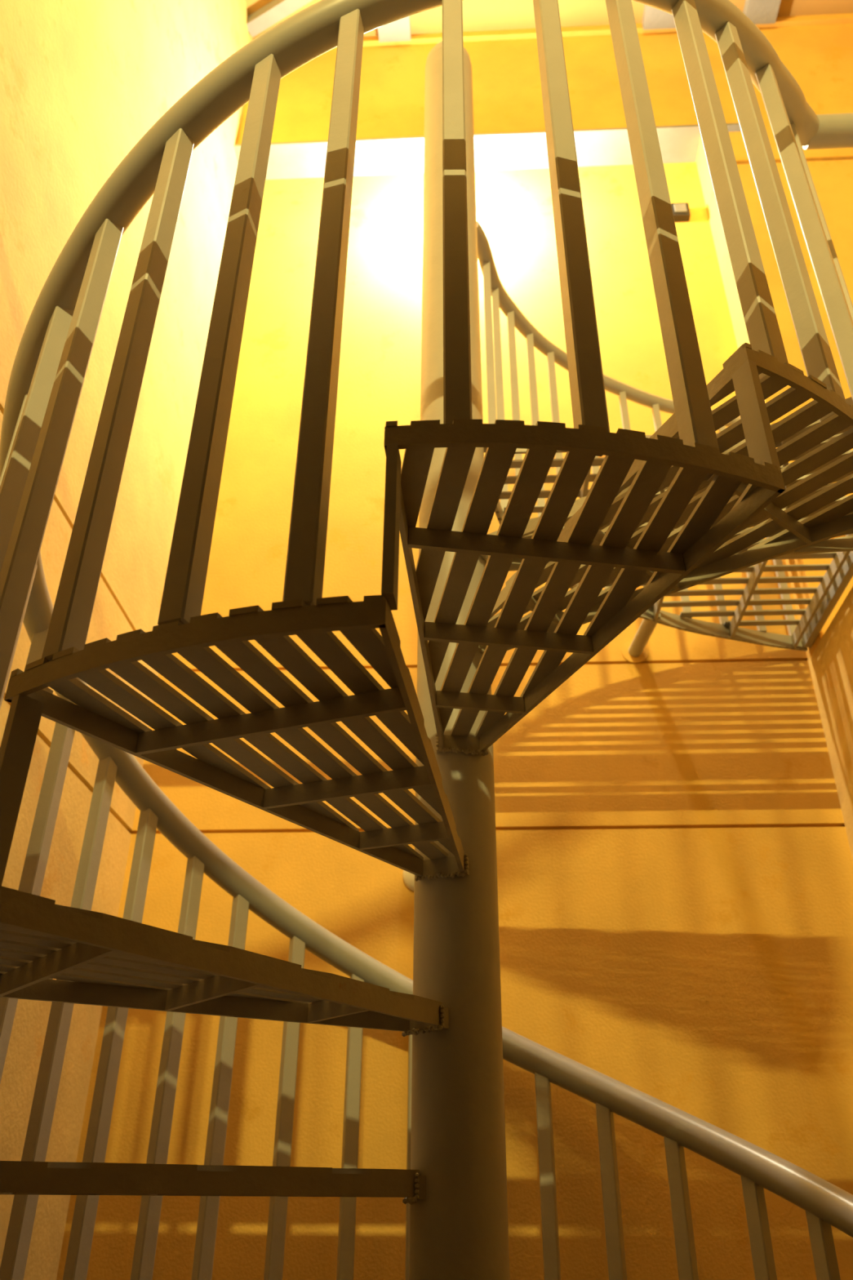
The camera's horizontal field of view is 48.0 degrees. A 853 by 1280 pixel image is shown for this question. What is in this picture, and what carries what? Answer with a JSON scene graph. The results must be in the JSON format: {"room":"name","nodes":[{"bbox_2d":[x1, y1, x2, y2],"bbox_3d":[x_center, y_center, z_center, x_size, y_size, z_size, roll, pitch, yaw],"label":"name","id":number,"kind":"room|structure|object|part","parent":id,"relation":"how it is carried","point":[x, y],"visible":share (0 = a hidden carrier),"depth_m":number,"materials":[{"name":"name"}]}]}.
{"room":"spiral stairwell","nodes":[
{"label":"spiral stairwell","id":0,"kind":"room"},
{"bbox_2d":[0,0,253,1279],"bbox_3d":[-0.894,-1.425,0.046,0.100,5.490,5.800,-1,-31,3],"label":"wall","id":1,"kind":"structure","parent":0,"point":[82,82],"depth_m":2.11,"materials":[{"name":"yellow paint"}]},
{"bbox_2d":[56,161,852,1279],"bbox_3d":[0.137,0.056,2.543,1.875,5.490,0.100,-1,-31,3],"label":"wall","id":2,"kind":"structure","parent":0,"point":[674,857],"depth_m":2.20,"materials":[{"name":"yellow paint"}]},
{"bbox_2d":[402,870,414,891],"bbox_3d":[-0.015,0.536,2.197,0.080,0.080,0.022,-1,-31,3],"label":"round wall plate","id":3,"kind":"object","parent":2,"relation":"attached to","point":[408,877],"visible":0.23,"depth_m":2.19,"materials":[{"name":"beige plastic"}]},
{"bbox_2d":[234,122,741,179],"bbox_3d":[0.224,-1.770,3.479,1.835,0.011,0.135,-1,-31,3],"label":"ceiling light","id":4,"kind":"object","parent":2,"relation":"attached to","point":[681,143],"depth_m":3.47,"materials":[{"name":"white paint"}]},
{"bbox_2d":[236,23,852,144],"bbox_3d":[1.254,-2.086,3.622,3.890,0.690,0.110,-1,-31,3],"label":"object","id":5,"kind":"structure","parent":2,"relation":"attached to","point":[507,91],"depth_m":3.60,"materials":[{"name":"yellow paint"}]},
{"bbox_2d":[671,202,690,222],"bbox_3d":[0.882,-1.490,3.337,0.064,0.068,0.032,-1,-31,3],"label":"switch box","id":6,"kind":"object","parent":2,"relation":"attached to","point":[681,211],"visible":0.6,"depth_m":3.32,"materials":[{"name":"plastic"}]},
{"bbox_2d":[696,128,852,660],"bbox_3d":[2.081,-0.900,2.875,2.215,2.100,0.110,-1,-31,3],"label":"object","id":7,"kind":"structure","parent":2,"relation":"attached to","point":[833,180],"depth_m":3.11,"materials":[{"name":"yellow paint"}]},
{"bbox_2d":[736,155,852,164],"bbox_3d":[2.084,-1.667,3.261,2.215,0.012,0.004,-1,-31,3],"label":"trim","id":8,"kind":"structure","parent":2,"relation":"attached to","point":[846,157],"depth_m":3.29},
{"bbox_2d":[244,0,852,39],"bbox_3d":[1.120,-3.845,1.419,4.090,0.100,5.900,-1,-31,3],"label":"ceiling","id":9,"kind":"structure","parent":0,"point":[477,15],"depth_m":3.72,"materials":[{"name":"paint"}]},
{"bbox_2d":[246,0,312,37],"bbox_3d":[-0.357,-2.483,3.588,0.763,0.059,0.050,-15,-34,24],"label":"ceiling beam","id":10,"kind":"structure","parent":9,"relation":"attached to","point":[275,11],"depth_m":3.68,"materials":[{"name":"white wood"}]},
{"bbox_2d":[377,15,410,42],"bbox_3d":[-0.213,-3.305,2.204,0.125,0.049,3.669,-1,-31,3],"label":"joist","id":11,"kind":"object","parent":9,"relation":"attached to","point":[399,30],"visible":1,"depth_m":3.74,"materials":[{"name":"white wood"}]},
{"bbox_2d":[641,4,675,30],"bbox_3d":[0.825,-3.325,2.156,0.145,0.049,3.669,-1,-31,3],"label":"joist","id":12,"kind":"object","parent":9,"relation":"attached to","point":[653,18],"visible":0.6,"depth_m":3.69,"materials":[{"name":"white wood"}]},
{"bbox_2d":[742,0,781,24],"bbox_3d":[1.197,-3.332,2.139,0.120,0.049,3.669,-1,-31,3],"label":"joist","id":13,"kind":"object","parent":9,"relation":"attached to","point":[759,11],"visible":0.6,"depth_m":3.67,"materials":[{"name":"white wood"}]},
{"bbox_2d":[334,13,852,48],"bbox_3d":[1.252,-2.401,3.732,3.890,0.035,0.020,-1,-31,3],"label":"trim","id":14,"kind":"structure","parent":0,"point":[847,18],"depth_m":3.76,"materials":[{"name":"yellow paint"}]},
{"bbox_2d":[808,586,852,859],"bbox_3d":[0.978,0.757,0.976,0.120,2.700,1.800,-1,-31,3],"label":"wall","id":15,"kind":"structure","parent":0,"point":[831,663],"depth_m":2.23,"materials":[{"name":"yellow paint"}]},
{"bbox_3d":[1.083,0.969,-1.422,4.090,0.100,5.900,-1,-31,3],"label":"floor","id":16,"kind":"structure","parent":0,"visible":0},
{"bbox_2d":[0,0,852,1279],"bbox_3d":[0.043,0.239,1.451,1.489,4.063,1.465,-1,-31,3],"label":"spiral staircase","id":17,"kind":"structure","parent":16,"relation":"on","point":[453,1184],"depth_m":1.15,"materials":[{"name":"metal"}]},
{"bbox_3d":[-0.367,0.129,0.839,0.010,0.173,0.026,-19,-36,30],"label":"riser post","id":18,"kind":"part","parent":17,"relation":"part of","materials":[{"name":"metal"}]},
{"bbox_3d":[-0.030,-0.100,0.826,0.010,0.160,0.026,-3,-31,5],"label":"riser post","id":19,"kind":"part","parent":17,"relation":"part of","materials":[{"name":"metal"}]},
{"bbox_2d":[484,433,852,662],"bbox_3d":[0.529,-0.173,2.131,0.840,0.068,0.802,-1,-31,3],"label":"landing platform","id":20,"kind":"object","parent":17,"relation":"attached to","point":[839,573],"visible":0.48,"depth_m":2.28,"materials":[{"name":"grey paint"}]},
{"bbox_2d":[476,220,796,635],"bbox_3d":[0.483,-0.461,2.404,1.096,0.744,0.198,22,-37,-31],"label":"landing railing","id":21,"kind":"object","parent":20,"relation":"on","point":[493,288],"visible":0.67,"depth_m":2.40,"materials":[{"name":"grey metal"}]},
{"bbox_3d":[0.486,-0.765,2.583,1.095,0.037,0.198,22,-37,-31],"label":"rail","id":22,"kind":"part","parent":21,"relation":"part of","materials":[{"name":"grey metal"}]},
{"bbox_3d":[0.336,-0.221,0.979,0.010,0.155,0.026,13,-33,-21],"label":"riser post","id":23,"kind":"part","parent":17,"relation":"part of","materials":[{"name":"metal"}]},
{"bbox_3d":[2.090,-0.381,1.521,2.095,0.170,1.690,-1,-31,3],"label":"floor","id":24,"kind":"structure","parent":0,"visible":0},
{"bbox_2d":[802,112,852,149],"bbox_3d":[1.359,-0.759,1.734,1.200,0.687,0.062,-1,-31,3],"label":"guard rail","id":25,"kind":"object","parent":24,"relation":"on","point":[835,131],"visible":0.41,"depth_m":1.89,"materials":[{"name":"grey metal"}]}
]}

